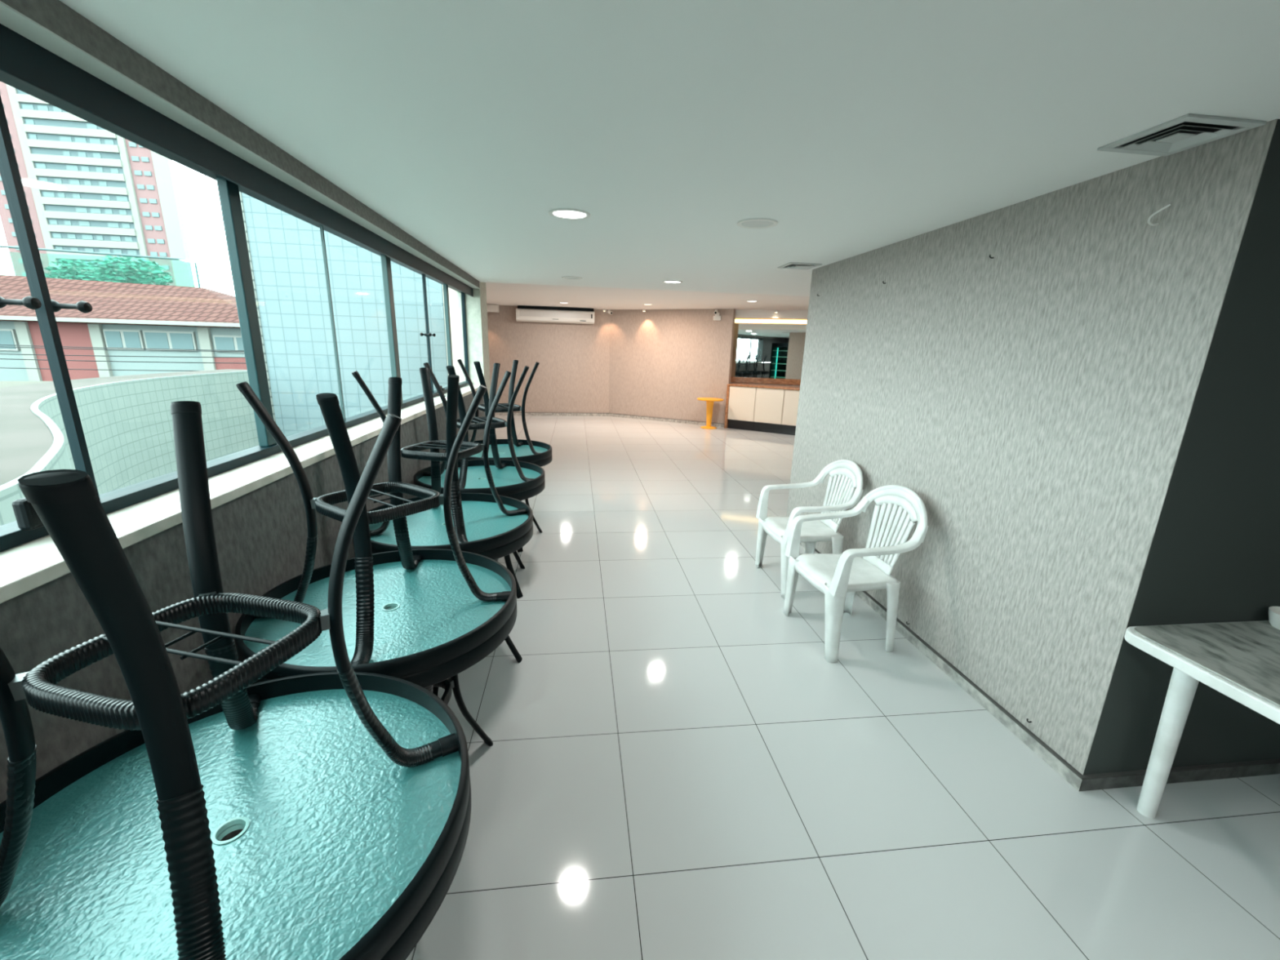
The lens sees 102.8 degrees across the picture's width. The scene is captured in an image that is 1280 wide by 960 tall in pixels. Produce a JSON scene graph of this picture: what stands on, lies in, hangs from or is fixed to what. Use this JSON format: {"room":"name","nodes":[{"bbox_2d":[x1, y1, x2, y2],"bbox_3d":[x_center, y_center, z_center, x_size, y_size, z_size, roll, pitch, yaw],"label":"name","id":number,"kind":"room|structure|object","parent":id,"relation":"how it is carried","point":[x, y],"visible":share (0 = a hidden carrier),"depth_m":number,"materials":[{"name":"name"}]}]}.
{"room":"party hall","nodes":[
{"label":"party hall","id":0,"kind":"room"},
{"bbox_2d":[0,0,479,288],"bbox_3d":[-1.322,-1.167,1.215,0.245,0.420,8.830,0,15,-7],"label":"ceiling beam","id":1,"kind":"structure","parent":0,"point":[55,15],"depth_m":1.35,"materials":[{"name":"grey paint"}]},
{"bbox_2d":[0,23,473,296],"bbox_3d":[-1.513,-1.234,2.475,0.175,0.090,6.330,0,15,-7],"label":"trim","id":2,"kind":"structure","parent":1,"relation":"attached to","point":[22,60],"depth_m":1.38,"materials":[{"name":"brown metal"}]},
{"bbox_2d":[0,0,479,288],"bbox_3d":[-1.242,-0.962,1.279,0.070,0.004,8.830,0,15,-7],"label":"trim","id":3,"kind":"structure","parent":1,"relation":"attached to","point":[10,17],"depth_m":1.33,"materials":[{"name":"grey paint"}]},
{"bbox_2d":[0,391,485,840],"bbox_3d":[-1.372,0.585,1.667,0.245,1.090,8.830,0,15,-7],"label":"wall","id":4,"kind":"structure","parent":0,"point":[260,534],"depth_m":1.34,"materials":[{"name":"grey paint"}]},
{"bbox_2d":[0,71,282,551],"bbox_3d":[-1.372,-0.390,1.172,0.090,0.986,1.608,0,15,-7],"label":"window","id":5,"kind":"structure","parent":4,"relation":"in","point":[11,535],"depth_m":1.27,"materials":[{"name":"clear glass"}]},
{"bbox_2d":[12,497,44,530],"bbox_3d":[-1.306,0.062,1.138,0.054,0.069,0.115,0,15,-7],"label":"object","id":6,"kind":"structure","parent":5,"relation":"attached to","point":[27,518],"depth_m":1.09,"materials":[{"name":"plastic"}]},
{"bbox_2d":[0,384,479,604],"bbox_3d":[-1.505,-0.271,2.728,0.267,0.030,6.330,0,15,-7],"label":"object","id":7,"kind":"structure","parent":4,"relation":"on","point":[25,567],"depth_m":1.35,"materials":[{"name":"stone"}]},
{"bbox_2d":[390,257,453,407],"bbox_3d":[-1.746,-1.177,4.179,0.090,0.986,1.550,0,15,-7],"label":"window","id":8,"kind":"structure","parent":4,"relation":"in","point":[416,399],"depth_m":4.26,"materials":[{"name":"brown metal"}]},
{"bbox_2d":[448,285,469,387],"bbox_3d":[-1.882,-1.465,5.279,0.070,0.986,0.740,0,15,-7],"label":"window","id":9,"kind":"structure","parent":4,"relation":"in","point":[463,384],"depth_m":5.57,"materials":[{"name":"brown metal"}]},
{"bbox_2d":[442,285,462,382],"bbox_3d":[-3.063,-2.004,8.690,0.232,2.500,5.944,-3,15,-18],"label":"wall","id":10,"kind":"structure","parent":0,"point":[452,293],"depth_m":5.87,"materials":[{"name":"white paint"}]},
{"bbox_2d":[456,281,490,395],"bbox_3d":[-1.903,-1.291,5.926,0.245,2.565,0.420,0,15,-7],"label":"pillar","id":11,"kind":"structure","parent":10,"relation":"attached to","point":[476,308],"depth_m":5.66,"materials":[{"name":"white paint"}]},
{"bbox_2d":[487,305,609,413],"bbox_3d":[-2.413,-2.662,11.553,3.527,2.380,0.200,-1,15,-9],"label":"wall","id":12,"kind":"structure","parent":0,"point":[571,375],"depth_m":11.54,"materials":[{"name":"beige paint"}]},
{"bbox_2d":[494,412,608,416],"bbox_3d":[-2.355,-1.520,11.760,3.282,0.070,0.016,-1,15,-9],"label":"baseboard","id":13,"kind":"structure","parent":12,"relation":"attached to","point":[495,413],"depth_m":11.81,"materials":[{"name":"stone"}]},
{"bbox_2d":[515,305,594,324],"bbox_3d":[-1.837,-3.598,11.144,1.680,0.318,0.231,-1,15,-9],"label":"air conditioner","id":14,"kind":"object","parent":12,"relation":"attached to","point":[523,313],"visible":1,"depth_m":11.05,"materials":[{"name":"white paint"}]},
{"bbox_2d":[517,305,593,311],"bbox_3d":[-1.824,-3.722,11.112,1.620,0.060,0.215,-1,15,-9],"label":"grille","id":15,"kind":"object","parent":14,"relation":"attached to","point":[520,308],"depth_m":11.00,"materials":[{"name":"black plastic"}]},
{"bbox_2d":[485,282,809,310],"bbox_3d":[1.037,-3.267,9.220,10.000,0.150,6.900,0,15,-7],"label":"ceiling","id":16,"kind":"structure","parent":0,"point":[500,294],"depth_m":8.68,"materials":[{"name":"white paint"}]},
{"bbox_2d":[486,304,499,312],"bbox_3d":[-3.278,-3.652,10.863,0.520,0.144,0.220,0,15,-7],"label":"box","id":17,"kind":"object","parent":16,"relation":"attached to","point":[491,308],"visible":0.44,"depth_m":10.78,"materials":[{"name":"white paint"}]},
{"bbox_2d":[59,0,1279,296],"bbox_3d":[2.867,-1.198,1.764,8.205,0.300,8.900,0,15,-7],"label":"ceiling","id":18,"kind":"structure","parent":0,"point":[856,127],"depth_m":1.39,"materials":[{"name":"white paint"}]},
{"bbox_2d":[548,208,590,220],"bbox_3d":[-0.355,-1.343,2.585,0.210,0.009,0.210,0,15,-7],"label":"recessed light","id":19,"kind":"object","parent":18,"relation":"in","point":[572,214],"visible":1,"depth_m":2.58,"materials":[{"name":"white paint"}]},
{"bbox_2d":[553,210,586,217],"bbox_3d":[-0.355,-1.346,2.585,0.170,0.002,0.170,0,15,-7],"label":"diffuser","id":20,"kind":"object","parent":19,"relation":"attached to","point":[557,214],"depth_m":2.59,"materials":[{"name":"white plastic"}]},
{"bbox_2d":[561,275,582,279],"bbox_3d":[-0.665,-1.974,4.995,0.200,0.009,0.200,0,15,-7],"label":"recessed light","id":21,"kind":"object","parent":18,"relation":"in","point":[571,277],"visible":1,"depth_m":5.00,"materials":[{"name":"white paint"}]},
{"bbox_2d":[564,277,579,279],"bbox_3d":[-0.665,-1.976,4.995,0.156,0.003,0.156,0,15,-7],"label":"diffuser","id":22,"kind":"object","parent":21,"relation":"attached to","point":[564,277],"depth_m":5.02,"materials":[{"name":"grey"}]},
{"bbox_2d":[662,280,682,283],"bbox_3d":[0.324,-1.964,5.068,0.200,0.009,0.200,0,15,-7],"label":"recessed light","id":23,"kind":"object","parent":18,"relation":"in","point":[665,281],"visible":1,"depth_m":5.05,"materials":[{"name":"white paint"}]},
{"bbox_2d":[737,217,777,228],"bbox_3d":[0.612,-1.336,2.666,0.210,0.009,0.210,0,15,-7],"label":"recessed light","id":24,"kind":"object","parent":18,"relation":"in","point":[753,223],"visible":1,"depth_m":2.66,"materials":[{"name":"white paint"}]},
{"bbox_2d":[741,220,773,227],"bbox_3d":[0.612,-1.338,2.665,0.166,0.003,0.166,0,15,-7],"label":"diffuser","id":25,"kind":"object","parent":24,"relation":"attached to","point":[744,224],"depth_m":2.68,"materials":[{"name":"grey plastic"}]},
{"bbox_2d":[777,262,822,269],"bbox_3d":[1.226,-1.643,3.932,0.250,0.012,0.250,0,15,-7],"label":"ceiling vent","id":26,"kind":"object","parent":18,"relation":"in","point":[792,265],"visible":1,"depth_m":3.90,"materials":[{"name":"white metal"}]},
{"bbox_2d":[1097,113,1266,156],"bbox_3d":[1.576,-1.007,1.502,0.250,0.012,0.250,0,15,-7],"label":"ceiling vent","id":27,"kind":"object","parent":18,"relation":"in","point":[1189,131],"visible":1,"depth_m":1.48,"materials":[{"name":"white metal"}]},
{"bbox_2d":[608,308,735,423],"bbox_3d":[0.691,-2.540,11.428,2.915,2.380,0.677,9,16,26],"label":"wall","id":28,"kind":"structure","parent":0,"point":[662,361],"depth_m":11.06,"materials":[{"name":"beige paint"}]},
{"bbox_2d":[608,413,724,426],"bbox_3d":[0.532,-1.345,11.402,2.848,0.070,0.018,9,16,26],"label":"baseboard","id":29,"kind":"structure","parent":28,"relation":"attached to","point":[683,421],"depth_m":11.37,"materials":[{"name":"stone"}]},
{"bbox_2d":[713,312,720,320],"bbox_3d":[1.562,-3.312,10.351,0.140,0.150,0.070,0,15,-7],"label":"spotlight","id":30,"kind":"object","parent":28,"relation":"attached to","point":[717,317],"visible":0.86,"depth_m":10.32,"materials":[{"name":"white paint"}]},
{"bbox_2d":[735,309,808,319],"bbox_3d":[3.874,-3.229,10.000,4.450,0.155,0.120,5,15,14],"label":"trim","id":31,"kind":"structure","parent":28,"relation":"attached to","point":[740,313],"depth_m":10.26,"materials":[{"name":"white paint"}]},
{"bbox_2d":[730,318,807,386],"bbox_3d":[4.029,-2.247,10.667,4.500,2.380,0.150,5,15,14],"label":"wall","id":32,"kind":"structure","parent":0,"point":[735,318],"depth_m":10.76,"materials":[{"name":"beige paint"}]},
{"bbox_2d":[730,376,800,385],"bbox_3d":[3.470,-2.055,10.778,3.400,0.120,0.020,5,15,14],"label":"backsplash","id":33,"kind":"structure","parent":32,"relation":"attached to","point":[736,380],"depth_m":10.96,"materials":[{"name":"brown laminate"}]},
{"bbox_2d":[730,323,806,379],"bbox_3d":[3.401,-2.659,10.651,3.180,1.110,0.010,5,15,14],"label":"mirror","id":34,"kind":"object","parent":32,"relation":"attached to","point":[774,351],"visible":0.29,"depth_m":10.82,"materials":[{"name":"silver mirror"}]},
{"bbox_2d":[734,319,807,323],"bbox_3d":[3.426,-3.240,10.472,3.150,0.065,0.035,5,15,14],"label":"strip light","id":35,"kind":"object","parent":32,"relation":"attached to","point":[758,321],"visible":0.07,"depth_m":10.64,"materials":[{"name":"white plastic"}]},
{"bbox_2d":[405,415,1279,959],"bbox_3d":[1.410,0.311,5.465,10.200,0.120,15.600,0,15,-7],"label":"floor","id":36,"kind":"structure","parent":0,"point":[677,766],"depth_m":1.89,"materials":[{"name":"tile"}]},
{"bbox_2d":[216,782,471,959],"bbox_3d":[-0.726,0.973,0.986,0.795,0.725,0.795,-2,15,-15],"label":"patio table","id":37,"kind":"object","parent":36,"relation":"on","point":[409,939],"visible":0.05,"depth_m":0.82,"materials":[{"name":"black paint"}]},
{"bbox_2d":[0,400,470,959],"bbox_3d":[-0.705,0.271,0.805,0.795,0.725,0.795,-8,17,-32],"label":"patio table","id":38,"kind":"object","parent":37,"relation":"on","point":[349,789],"visible":1,"depth_m":0.83,"materials":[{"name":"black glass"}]},
{"bbox_2d":[237,601,516,746],"bbox_3d":[-0.820,0.773,1.753,0.795,0.725,0.795,15,19,41],"label":"patio table","id":39,"kind":"object","parent":36,"relation":"on","point":[437,676],"visible":0.11,"depth_m":1.51,"materials":[{"name":"black metal"}]},
{"bbox_2d":[234,377,516,679],"bbox_3d":[-0.799,0.071,1.572,0.795,0.725,0.795,-1,15,-12],"label":"patio table","id":40,"kind":"object","parent":39,"relation":"on","point":[448,602],"visible":0.89,"depth_m":1.55,"materials":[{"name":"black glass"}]},
{"bbox_2d":[352,524,533,696],"bbox_3d":[-0.926,0.570,2.526,0.820,0.725,0.820,2,14,0],"label":"patio table","id":41,"kind":"object","parent":36,"relation":"on","point":[495,553],"visible":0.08,"depth_m":2.30,"materials":[{"name":"black metal"}]},
{"bbox_2d":[351,367,533,553],"bbox_3d":[-0.905,-0.132,2.345,0.795,0.725,0.795,-7,17,-31],"label":"patio table","id":42,"kind":"object","parent":41,"relation":"on","point":[482,522],"visible":0.76,"depth_m":2.37,"materials":[{"name":"teal glass"}]},
{"bbox_2d":[503,480,545,598],"bbox_3d":[-1.022,0.353,3.357,0.795,0.725,0.795,11,17,33],"label":"patio table","id":43,"kind":"object","parent":36,"relation":"on","point":[525,495],"visible":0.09,"depth_m":3.25,"materials":[{"name":"black metal"}]},
{"bbox_2d":[413,362,544,495],"bbox_3d":[-1.002,-0.349,3.176,0.795,0.725,0.795,3,15,7],"label":"patio table","id":44,"kind":"object","parent":43,"relation":"on","point":[509,477],"visible":0.69,"depth_m":3.19,"materials":[{"name":"teal glass"}]},
{"bbox_2d":[517,453,552,552],"bbox_3d":[-1.111,0.144,4.155,0.795,0.725,0.795,-9,18,-35],"label":"patio table","id":45,"kind":"object","parent":36,"relation":"on","point":[541,463],"visible":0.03,"depth_m":3.99,"materials":[{"name":"black metal"}]},
{"bbox_2d":[457,359,551,462],"bbox_3d":[-1.091,-0.557,3.974,0.795,0.725,0.795,4,15,11],"label":"patio table","id":46,"kind":"object","parent":45,"relation":"on","point":[528,451],"visible":0.7,"depth_m":3.98,"materials":[{"name":"black metal"}]},
{"bbox_2d":[697,397,723,429],"bbox_3d":[1.433,-1.374,10.545,0.540,0.605,0.540,0,15,-7],"label":"pedestal table","id":47,"kind":"object","parent":36,"relation":"on","point":[709,401],"visible":1,"depth_m":10.48,"materials":[{"name":"orange plastic"}]},
{"bbox_2d":[727,386,756,431],"bbox_3d":[2.182,-1.504,10.596,0.563,0.872,0.480,10,17,30],"label":"base cabinet","id":48,"kind":"object","parent":36,"relation":"on","point":[741,406],"visible":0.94,"depth_m":10.40,"materials":[{"name":"beige"}]},
{"bbox_2d":[724,382,799,428],"bbox_3d":[3.283,-1.320,9.943,3.250,0.905,0.520,10,17,30],"label":"countertop","id":49,"kind":"structure","parent":36,"relation":"on","point":[778,387],"depth_m":10.36,"materials":[{"name":"brown laminate"}]},
{"bbox_2d":[753,387,785,434],"bbox_3d":[2.664,-1.416,10.312,0.563,0.872,0.480,10,17,30],"label":"base cabinet","id":50,"kind":"object","parent":36,"relation":"on","point":[769,403],"visible":0.95,"depth_m":10.11,"materials":[{"name":"beige"}]},
{"bbox_2d":[781,389,799,435],"bbox_3d":[3.147,-1.329,10.027,0.563,0.872,0.480,10,17,30],"label":"base cabinet","id":51,"kind":"object","parent":36,"relation":"on","point":[791,399],"visible":0.46,"depth_m":9.89,"materials":[{"name":"beige"}]},
{"bbox_2d":[755,459,863,599],"bbox_3d":[1.161,0.292,3.530,0.546,0.868,0.598,0,15,-8],"label":"armchair","id":52,"kind":"object","parent":36,"relation":"on","point":[847,475],"visible":0.89,"depth_m":3.49,"materials":[{"name":"white plastic"}]},
{"bbox_2d":[783,484,928,662],"bbox_3d":[1.193,0.465,2.863,0.546,0.868,0.598,-1,15,-11],"label":"armchair","id":53,"kind":"object","parent":36,"relation":"on","point":[837,576],"visible":1,"depth_m":2.78,"materials":[{"name":"white plastic"}]},
{"bbox_2d":[1124,620,1279,818],"bbox_3d":[2.361,0.931,1.529,1.400,0.703,0.800,0,15,-7],"label":"plastic table","id":54,"kind":"object","parent":36,"relation":"on","point":[1239,660],"visible":1,"depth_m":1.65,"materials":[{"name":"white plastic"}]},
{"bbox_2d":[1268,606,1279,630],"bbox_3d":[2.219,0.483,1.733,0.124,0.055,0.124,0,15,-7],"label":"bowl","id":55,"kind":"object","parent":54,"relation":"on","point":[1273,611],"visible":1,"depth_m":1.75,"materials":[{"name":"white ceramic"}]},
{"bbox_2d":[786,119,1277,774],"bbox_3d":[1.525,-0.262,3.021,0.003,2.215,2.835,0,15,-7],"label":"wall","id":56,"kind":"structure","parent":0,"point":[1037,397],"depth_m":2.11,"materials":[{"name":"grey paint"}]},
{"bbox_2d":[800,542,1082,791],"bbox_3d":[1.486,0.783,3.282,0.016,0.060,2.850,0,15,-7],"label":"baseboard","id":57,"kind":"structure","parent":56,"relation":"attached to","point":[1047,754],"depth_m":2.34,"materials":[{"name":"stone"}]},
{"bbox_2d":[1147,204,1170,226],"bbox_3d":[1.674,-0.850,1.641,0.038,0.056,0.049,0,15,-7],"label":"wall hook","id":58,"kind":"object","parent":56,"relation":"attached to","point":[1169,205],"visible":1,"depth_m":1.65,"materials":[{"name":"white paint"}]},
{"bbox_2d":[1083,119,1279,774],"bbox_3d":[3.324,0.088,1.865,3.282,2.215,0.010,0,15,-7],"label":"wall","id":59,"kind":"structure","parent":0,"point":[1214,556],"depth_m":1.71,"materials":[{"name":"grey paint"}]},
{"bbox_2d":[1079,758,1279,791],"bbox_3d":[3.237,1.135,2.115,3.200,0.060,0.015,0,15,-7],"label":"baseboard","id":60,"kind":"structure","parent":59,"relation":"attached to","point":[1268,766],"depth_m":1.97,"materials":[{"name":"stone"}]},
{"label":"outside","id":61,"kind":"structure","parent":0,"visible":0},
{"bbox_2d":[441,284,448,374],"bbox_3d":[-2.465,-1.524,6.898,0.170,4.500,0.400,0,15,-7],"label":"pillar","id":62,"kind":"structure","parent":61,"point":[442,284],"depth_m":6.56,"materials":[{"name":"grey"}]},
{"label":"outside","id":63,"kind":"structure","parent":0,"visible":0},
{"bbox_2d":[0,358,245,363],"bbox_3d":[-16.732,-3.471,14.404,22.001,0.199,0.021,0,15,-7],"label":"overhead cable","id":64,"kind":"object","parent":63,"point":[0,358],"visible":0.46,"depth_m":14.68,"materials":[{"name":"black plastic"}]},
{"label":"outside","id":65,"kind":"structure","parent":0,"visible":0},
{"bbox_2d":[0,353,244,357],"bbox_3d":[-16.757,-3.684,14.595,22.001,0.264,0.021,0,15,-7],"label":"overhead cable","id":66,"kind":"object","parent":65,"point":[0,353],"visible":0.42,"depth_m":14.85,"materials":[{"name":"black plastic"}]},
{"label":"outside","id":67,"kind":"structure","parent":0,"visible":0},
{"bbox_2d":[0,346,244,351],"bbox_3d":[-16.781,-3.904,14.784,22.001,0.214,0.021,0,15,-7],"label":"overhead cable","id":68,"kind":"object","parent":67,"point":[0,346],"visible":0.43,"depth_m":15.01,"materials":[{"name":"black plastic"}]},
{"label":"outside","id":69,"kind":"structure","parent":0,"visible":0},
{"bbox_2d":[0,344,244,351],"bbox_3d":[-16.808,-4.008,15.004,22.001,0.225,0.021,0,15,-7],"label":"overhead cable","id":70,"kind":"object","parent":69,"point":[0,344],"visible":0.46,"depth_m":15.23,"materials":[{"name":"black plastic"}]},
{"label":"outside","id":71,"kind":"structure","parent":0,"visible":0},
{"bbox_2d":[0,367,195,371],"bbox_3d":[-16.855,-3.445,15.395,22.001,0.252,0.021,0,15,-7],"label":"overhead cable","id":72,"kind":"object","parent":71,"point":[0,367],"visible":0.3,"depth_m":15.50,"materials":[{"name":"black plastic"}]},
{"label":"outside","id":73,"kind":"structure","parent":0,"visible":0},
{"bbox_3d":[-121.918,-21.016,84.724,218.540,0.300,320.000,0,15,-7],"label":"ground","id":74,"kind":"structure","parent":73,"visible":0},
{"bbox_2d":[0,381,52,387],"bbox_3d":[-9.287,-0.268,4.311,10.287,0.180,14.224,0,15,-7],"label":"terrace","id":75,"kind":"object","parent":74,"relation":"on","point":[2,384],"visible":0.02,"depth_m":9.86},
{"bbox_2d":[44,258,111,280],"bbox_3d":[-35.279,-9.675,32.859,3.413,8.490,2.206,0,15,-7],"label":"bushy tree","id":76,"kind":"object","parent":74,"relation":"on","point":[65,268],"visible":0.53,"depth_m":31.58,"materials":[{"name":"teal plant"}]},
{"bbox_2d":[0,80,195,287],"bbox_3d":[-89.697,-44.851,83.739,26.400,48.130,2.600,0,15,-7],"label":"apartment tower","id":77,"kind":"structure","parent":74,"relation":"on","point":[87,187],"depth_m":82.56,"materials":[{"name":"white concrete"}]},
{"bbox_2d":[0,275,246,381],"bbox_3d":[-24.450,-6.055,23.805,23.000,6.600,9.800,0,15,-7],"label":"building","id":78,"kind":"structure","parent":74,"relation":"on","point":[122,314],"depth_m":20.32,"materials":[{"name":"red"}]},
{"bbox_2d":[0,245,200,287],"bbox_3d":[-33.175,-10.671,25.605,20.151,2.750,0.100,0,15,-7],"label":"glass railing","id":79,"kind":"object","parent":78,"relation":"on","point":[4,246],"visible":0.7,"depth_m":26.17,"materials":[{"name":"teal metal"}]},
{"bbox_2d":[84,255,173,285],"bbox_3d":[-31.540,-9.562,32.342,4.612,8.738,2.794,0,15,-7],"label":"bushy tree","id":80,"kind":"object","parent":74,"relation":"on","point":[108,264],"visible":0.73,"depth_m":31.13,"materials":[{"name":"teal plant"}]},
{"bbox_2d":[0,368,258,525],"bbox_3d":[-6.677,0.686,6.269,2.550,3.300,15.306,-7,17,-29],"label":"wall","id":81,"kind":"structure","parent":74,"relation":"on","point":[126,420],"depth_m":8.23,"materials":[{"name":"green tile"}]},
{"bbox_2d":[238,185,448,448],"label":"window","id":82,"kind":"structure","parent":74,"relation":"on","point":[286,255],"depth_m":11.92,"materials":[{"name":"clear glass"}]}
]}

